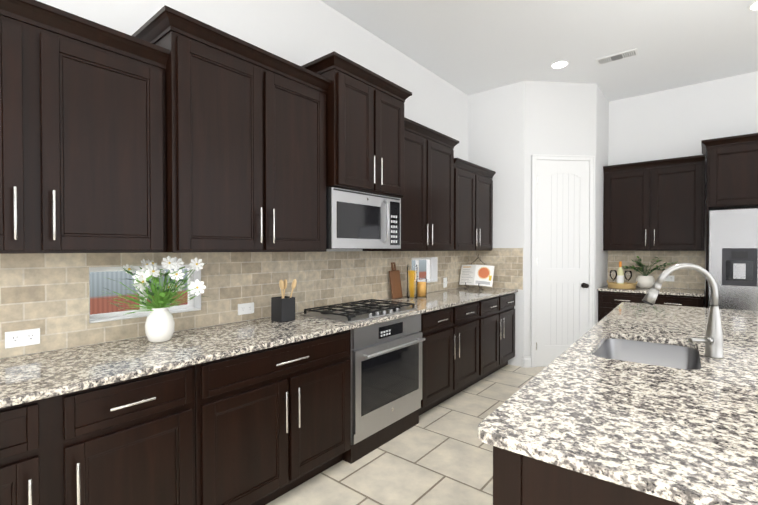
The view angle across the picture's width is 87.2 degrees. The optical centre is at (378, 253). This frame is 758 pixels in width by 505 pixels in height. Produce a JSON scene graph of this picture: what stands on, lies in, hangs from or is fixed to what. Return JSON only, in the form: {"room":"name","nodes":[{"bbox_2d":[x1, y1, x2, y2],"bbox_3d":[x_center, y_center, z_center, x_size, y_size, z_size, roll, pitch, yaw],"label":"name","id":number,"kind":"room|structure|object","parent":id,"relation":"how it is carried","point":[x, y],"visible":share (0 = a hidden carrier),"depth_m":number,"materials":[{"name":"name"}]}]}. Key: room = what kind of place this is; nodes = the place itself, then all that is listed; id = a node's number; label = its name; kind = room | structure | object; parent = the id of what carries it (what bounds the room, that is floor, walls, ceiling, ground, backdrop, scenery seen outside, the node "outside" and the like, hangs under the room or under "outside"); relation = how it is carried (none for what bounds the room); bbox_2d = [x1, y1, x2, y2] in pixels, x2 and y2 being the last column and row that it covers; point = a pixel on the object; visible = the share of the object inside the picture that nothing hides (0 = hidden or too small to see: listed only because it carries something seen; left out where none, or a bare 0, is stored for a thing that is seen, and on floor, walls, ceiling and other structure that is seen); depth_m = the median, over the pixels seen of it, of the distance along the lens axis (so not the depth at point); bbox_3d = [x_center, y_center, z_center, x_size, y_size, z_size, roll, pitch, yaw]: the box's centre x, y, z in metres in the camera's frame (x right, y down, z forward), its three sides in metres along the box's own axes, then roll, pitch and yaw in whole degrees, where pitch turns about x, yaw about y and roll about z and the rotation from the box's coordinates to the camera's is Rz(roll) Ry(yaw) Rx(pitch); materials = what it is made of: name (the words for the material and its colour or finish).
{"room":"kitchen","nodes":[
{"label":"kitchen","id":0,"kind":"room"},
{"bbox_2d":[1,0,467,358],"bbox_3d":[-1.149,-0.319,2.456,0.150,3.360,9.080,1,1,39],"label":"wall","id":1,"kind":"structure","parent":0,"point":[300,32],"depth_m":3.06,"materials":[{"name":"white paint"}]},
{"bbox_2d":[0,8,166,253],"bbox_3d":[-1.481,-0.452,1.659,0.342,0.896,1.008,1,1,39],"label":"upper cabinet","id":2,"kind":"object","parent":1,"relation":"attached to","point":[82,135],"depth_m":1.67,"materials":[{"name":"brown wood"}]},
{"bbox_2d":[89,265,200,322],"bbox_3d":[-1.310,0.203,2.239,0.114,0.278,0.568,1,1,39],"label":"window","id":3,"kind":"structure","parent":1,"relation":"in","point":[111,316],"depth_m":2.19,"materials":[{"name":"white plastic"}]},
{"bbox_2d":[132,5,330,252],"bbox_3d":[-0.816,-0.585,2.389,0.441,1.146,1.055,1,1,39],"label":"upper cabinet","id":4,"kind":"object","parent":1,"relation":"attached to","point":[245,146],"visible":0.98,"depth_m":2.17,"materials":[{"name":"brown wood"}]},
{"bbox_2d":[0,251,467,358],"bbox_3d":[-0.716,0.213,2.863,0.007,0.457,5.848,1,1,39],"label":"backsplash","id":5,"kind":"structure","parent":1,"relation":"attached to","point":[47,294],"depth_m":2.46,"materials":[{"name":"tile"}]},
{"bbox_2d":[5,328,39,348],"bbox_3d":[-1.595,0.377,1.783,0.009,0.072,0.118,1,1,39],"label":"electrical outlet","id":6,"kind":"object","parent":5,"relation":"attached to","point":[20,338],"visible":1,"depth_m":1.78,"materials":[{"name":"white plastic"}]},
{"bbox_2d":[238,302,253,314],"bbox_3d":[-0.883,0.364,2.648,0.009,0.072,0.118,1,1,39],"label":"electrical outlet","id":7,"kind":"object","parent":5,"relation":"attached to","point":[245,308],"visible":1,"depth_m":2.64,"materials":[{"name":"white plastic"}]},
{"bbox_2d":[443,277,446,287],"bbox_3d":[0.776,0.334,4.662,0.009,0.115,0.086,1,1,39],"label":"electrical outlet","id":8,"kind":"object","parent":5,"relation":"attached to","point":[444,282],"visible":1,"depth_m":4.65,"materials":[{"name":"white plastic"}]},
{"bbox_2d":[301,51,411,197],"bbox_3d":[-0.200,-0.889,3.074,0.516,0.855,0.882,1,1,39],"label":"upper cabinet","id":9,"kind":"object","parent":1,"relation":"attached to","point":[364,129],"visible":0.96,"depth_m":2.83,"materials":[{"name":"brown wood"}]},
{"bbox_2d":[326,187,400,248],"bbox_3d":[-0.214,-0.249,3.093,0.480,0.420,0.782,1,1,39],"label":"over-the-range microwave","id":10,"kind":"object","parent":9,"relation":"attached to","point":[358,220],"visible":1,"depth_m":2.90,"materials":[{"name":"silver metal"}]},
{"bbox_2d":[363,117,458,250],"bbox_3d":[0.350,-0.603,3.853,0.381,1.146,1.105,1,1,39],"label":"upper cabinet","id":11,"kind":"object","parent":1,"relation":"attached to","point":[427,211],"visible":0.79,"depth_m":3.75,"materials":[{"name":"brown wood"}]},
{"bbox_2d":[412,257,436,283],"bbox_3d":[0.457,0.178,4.386,0.114,0.278,0.528,1,1,39],"label":"window","id":12,"kind":"structure","parent":1,"relation":"in","point":[429,268],"depth_m":4.48,"materials":[{"name":"white plastic"}]},
{"bbox_2d":[453,158,495,250],"bbox_3d":[0.983,-0.522,4.622,0.381,0.966,0.974,1,1,39],"label":"upper cabinet","id":13,"kind":"object","parent":1,"relation":"attached to","point":[473,207],"visible":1,"depth_m":4.47,"materials":[{"name":"brown wood"}]},
{"bbox_2d":[266,364,544,504],"bbox_3d":[1.719,1.435,0.453,7.150,0.100,9.600,1,1,39],"label":"floor","id":14,"kind":"structure","parent":0,"point":[441,454],"depth_m":2.56,"materials":[{"name":"tile"}]},
{"bbox_2d":[0,365,195,504],"bbox_3d":[-1.360,0.930,1.570,0.666,0.883,1.018,1,1,39],"label":"base cabinet","id":15,"kind":"object","parent":14,"relation":"on","point":[129,442],"visible":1,"depth_m":1.51,"materials":[{"name":"brown wood"}]},
{"bbox_2d":[195,330,350,504],"bbox_3d":[-0.715,0.921,2.353,0.666,0.883,1.008,1,1,39],"label":"base cabinet","id":16,"kind":"object","parent":14,"relation":"on","point":[272,423],"visible":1,"depth_m":2.08,"materials":[{"name":"brown wood"}]},
{"bbox_2d":[342,314,425,463],"bbox_3d":[-0.128,0.913,3.036,0.704,0.882,0.784,1,1,39],"label":"oven","id":17,"kind":"object","parent":14,"relation":"on","point":[386,377],"visible":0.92,"depth_m":2.78,"materials":[{"name":"silver metal"}]},
{"bbox_2d":[419,301,478,415],"bbox_3d":[0.446,0.904,3.762,0.666,0.883,1.058,1,1,39],"label":"base cabinet","id":18,"kind":"object","parent":14,"relation":"on","point":[450,355],"visible":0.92,"depth_m":3.52,"materials":[{"name":"brown wood"}]},
{"bbox_2d":[0,286,517,408],"bbox_3d":[-0.463,0.459,2.663,0.653,0.029,5.857,1,1,39],"label":"countertop","id":19,"kind":"structure","parent":18,"relation":"on","point":[33,377],"depth_m":1.87,"materials":[{"name":"stone"}]},
{"bbox_2d":[99,256,206,342],"bbox_3d":[-1.140,0.229,2.050,0.408,0.442,0.528,1,1,39],"label":"vase","id":20,"kind":"object","parent":19,"relation":"on","point":[159,325],"visible":1,"depth_m":2.02,"materials":[{"name":"white ceramic"}]},
{"bbox_2d":[271,279,296,322],"bbox_3d":[-0.630,0.305,2.661,0.112,0.276,0.135,1,1,39],"label":"utensil holder","id":21,"kind":"object","parent":19,"relation":"on","point":[283,308],"visible":0.98,"depth_m":2.62,"materials":[{"name":"black"}]},
{"bbox_2d":[301,299,416,322],"bbox_3d":[-0.131,0.416,3.033,0.500,0.045,0.770,1,1,39],"label":"cooktop","id":22,"kind":"object","parent":19,"relation":"in","point":[354,312],"visible":1,"depth_m":2.91,"materials":[{"name":"silver metal"}]},
{"bbox_2d":[389,262,402,298],"bbox_3d":[0.158,0.254,3.858,0.071,0.347,0.155,1,1,39],"label":"cutting board","id":23,"kind":"object","parent":19,"relation":"on","point":[395,283],"visible":1,"depth_m":3.85,"materials":[{"name":"brown wood"}]},
{"bbox_2d":[407,265,417,297],"bbox_3d":[0.325,0.267,3.899,0.104,0.322,0.104,1,1,39],"label":"pasta jar","id":24,"kind":"object","parent":19,"relation":"on","point":[412,274],"visible":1,"depth_m":3.89,"materials":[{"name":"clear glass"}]},
{"bbox_2d":[416,276,426,296],"bbox_3d":[0.426,0.326,3.991,0.104,0.202,0.104,1,1,39],"label":"pasta jar","id":25,"kind":"object","parent":19,"relation":"on","point":[421,289],"visible":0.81,"depth_m":3.96,"materials":[{"name":"clear glass"}]},
{"bbox_2d":[459,257,493,289],"bbox_3d":[1.159,0.210,4.763,0.421,0.415,0.213,1,1,39],"label":"cookbook stand","id":26,"kind":"object","parent":19,"relation":"on","point":[479,275],"visible":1,"depth_m":4.73,"materials":[{"name":"white paper"}]},
{"bbox_2d":[471,293,514,385],"bbox_3d":[1.093,0.894,4.548,0.666,0.883,0.974,1,1,39],"label":"base cabinet","id":27,"kind":"object","parent":14,"relation":"on","point":[496,318],"visible":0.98,"depth_m":4.30,"materials":[{"name":"brown wood"}]},
{"bbox_2d":[493,446,681,504],"bbox_3d":[1.641,0.925,2.014,1.048,0.883,3.134,1,1,37],"label":"kitchen island","id":28,"kind":"object","parent":14,"relation":"on","point":[519,479],"visible":0.12,"depth_m":0.98,"materials":[{"name":"brown wood"}]},
{"bbox_2d":[478,302,757,504],"bbox_3d":[1.761,0.568,1.921,1.350,0.229,3.210,1,1,37],"label":"island countertop","id":29,"kind":"structure","parent":28,"relation":"on","point":[647,398],"depth_m":1.18,"materials":[{"name":"stone"}]},
{"bbox_2d":[642,263,723,358],"bbox_3d":[1.344,0.247,1.761,0.290,0.415,0.232,1,1,37],"label":"faucet","id":30,"kind":"object","parent":29,"relation":"on","point":[712,340],"visible":1,"depth_m":1.75,"materials":[{"name":"grey metal"}]},
{"bbox_2d":[598,291,703,321],"bbox_3d":[3.248,0.892,4.777,1.000,0.883,0.666,1,1,39],"label":"base cabinet","id":31,"kind":"object","parent":14,"relation":"on","point":[609,302],"visible":0.27,"depth_m":4.64,"materials":[{"name":"brown wood"}]},
{"bbox_2d":[597,285,704,296],"bbox_3d":[3.256,0.434,4.774,1.012,0.029,0.653,1,1,39],"label":"countertop","id":32,"kind":"structure","parent":31,"relation":"on","point":[683,292],"depth_m":4.59,"materials":[{"name":"stone"}]},
{"bbox_2d":[606,280,637,288],"bbox_3d":[2.978,0.372,4.883,0.325,0.089,0.310,1,1,39],"label":"wicker tray","id":33,"kind":"object","parent":32,"relation":"on","point":[626,285],"visible":1,"depth_m":4.78,"materials":[{"name":"brown wicker"}]},
{"bbox_2d":[610,270,616,282],"bbox_3d":[2.890,0.303,4.909,0.082,0.200,0.081,1,1,39],"label":"wine glass","id":34,"kind":"object","parent":33,"relation":"on","point":[611,274],"visible":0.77,"depth_m":4.90,"materials":[{"name":"clear glass"}]},
{"bbox_2d":[617,261,623,283],"bbox_3d":[2.982,0.247,4.917,0.077,0.312,0.077,1,1,39],"label":"wine bottle","id":35,"kind":"object","parent":33,"relation":"on","point":[620,275],"visible":0.77,"depth_m":4.89,"materials":[{"name":"beige"}]},
{"bbox_2d":[624,271,631,280],"bbox_3d":[3.013,0.304,4.814,0.082,0.200,0.081,1,1,39],"label":"wine glass","id":36,"kind":"object","parent":33,"relation":"on","point":[627,276],"visible":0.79,"depth_m":4.80,"materials":[{"name":"clear glass"}]},
{"bbox_2d":[623,256,677,287],"bbox_3d":[3.297,0.220,4.885,0.594,0.392,0.332,1,1,39],"label":"potted plant","id":37,"kind":"object","parent":32,"relation":"on","point":[644,280],"visible":0.96,"depth_m":4.86,"materials":[{"name":"green plant"}]},
{"bbox_2d":[708,208,757,310],"bbox_3d":[3.948,0.444,4.054,0.910,1.775,0.848,1,1,39],"label":"refrigerator","id":38,"kind":"object","parent":14,"relation":"on","point":[733,252],"visible":0.69,"depth_m":3.94,"materials":[{"name":"grey metal"}]},
{"bbox_2d":[468,81,608,366],"bbox_3d":[2.110,-0.352,5.233,1.350,3.360,1.390,1,1,39],"label":"wall","id":39,"kind":"structure","parent":0,"point":[513,128],"depth_m":4.73,"materials":[{"name":"white paint"}]},
{"bbox_2d":[468,248,522,289],"bbox_3d":[1.421,0.172,4.901,0.699,0.489,0.007,1,1,39],"label":"backsplash","id":40,"kind":"structure","parent":39,"relation":"attached to","point":[507,263],"depth_m":4.82,"materials":[{"name":"tile"}]},
{"bbox_2d":[521,356,530,367],"bbox_3d":[2.171,1.268,4.764,0.667,0.130,0.747,1,1,39],"label":"baseboard","id":41,"kind":"structure","parent":39,"relation":"attached to","point":[525,361],"depth_m":4.68,"materials":[{"name":"white paint"}]},
{"bbox_2d":[531,154,594,367],"bbox_3d":[2.175,0.085,4.707,0.776,2.498,0.023,0,1,-6],"label":"door frame","id":42,"kind":"structure","parent":39,"relation":"attached to","point":[536,157],"depth_m":4.68,"materials":[{"name":"white paint"}]},
{"bbox_2d":[536,160,589,365],"bbox_3d":[2.180,0.109,4.707,0.488,2.425,0.472,1,1,39],"label":"pantry door","id":43,"kind":"structure","parent":39,"relation":"in","point":[562,269],"depth_m":4.71,"materials":[{"name":"white paint"}]},
{"bbox_2d":[321,0,757,101],"bbox_3d":[1.719,-2.025,0.412,7.150,0.100,9.600,1,1,39],"label":"ceiling","id":44,"kind":"structure","parent":0,"point":[469,47],"depth_m":3.72,"materials":[{"name":"white paint"}]},
{"bbox_2d":[550,60,568,68],"bbox_3d":[1.926,-2.018,4.244,0.190,0.004,0.190,1,1,39],"label":"recessed light","id":45,"kind":"object","parent":44,"relation":"in","point":[559,64],"visible":1,"depth_m":4.23,"materials":[{"name":"white plastic"}]},
{"bbox_2d":[595,48,638,64],"bbox_3d":[2.433,-2.014,4.072,0.360,0.008,0.160,1,1,39],"label":"ceiling vent","id":46,"kind":"object","parent":44,"relation":"in","point":[617,56],"visible":0.98,"depth_m":4.06,"materials":[{"name":"white metal"}]},
{"bbox_2d":[747,0,757,10],"bbox_3d":[3.080,-2.005,3.190,0.190,0.004,0.190,1,1,39],"label":"recessed light","id":47,"kind":"object","parent":44,"relation":"in","point":[753,6],"visible":1,"depth_m":3.23,"materials":[{"name":"white plastic"}]},
{"bbox_2d":[608,71,757,307],"bbox_3d":[5.282,-0.333,3.619,5.700,3.360,0.150,1,1,39],"label":"wall","id":48,"kind":"structure","parent":0,"point":[683,121],"depth_m":4.82,"materials":[{"name":"white paint"}]},
{"bbox_2d":[603,155,704,250],"bbox_3d":[3.339,-0.575,4.869,1.000,1.066,0.381,1,1,39],"label":"upper cabinet","id":49,"kind":"object","parent":48,"relation":"attached to","point":[658,205],"visible":1,"depth_m":4.72,"materials":[{"name":"brown wood"}]},
{"bbox_2d":[608,251,704,288],"bbox_3d":[3.462,0.187,5.021,1.012,0.457,0.007,1,1,39],"label":"backsplash","id":50,"kind":"structure","parent":48,"relation":"attached to","point":[688,278],"depth_m":4.95,"materials":[{"name":"tile"}]},
{"bbox_2d":[664,275,673,281],"bbox_3d":[3.576,0.301,4.916,0.118,0.072,0.009,1,1,39],"label":"electrical outlet","id":51,"kind":"object","parent":50,"relation":"attached to","point":[669,278],"visible":0.75,"depth_m":4.91,"materials":[{"name":"white plastic"}]},
{"bbox_2d":[701,133,757,307],"bbox_3d":[4.003,0.071,4.146,1.017,2.540,0.666,1,1,39],"label":"upper cabinet","id":52,"kind":"object","parent":48,"relation":"attached to","point":[732,172],"visible":0.92,"depth_m":4.09,"materials":[{"name":"brown wood"}]},
{"label":"outside","id":53,"kind":"structure","parent":0,"visible":0},
{"bbox_2d":[90,260,425,314],"bbox_3d":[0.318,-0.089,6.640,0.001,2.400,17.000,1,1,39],"label":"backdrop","id":54,"kind":"structure","parent":53,"point":[99,281],"depth_m":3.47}
]}

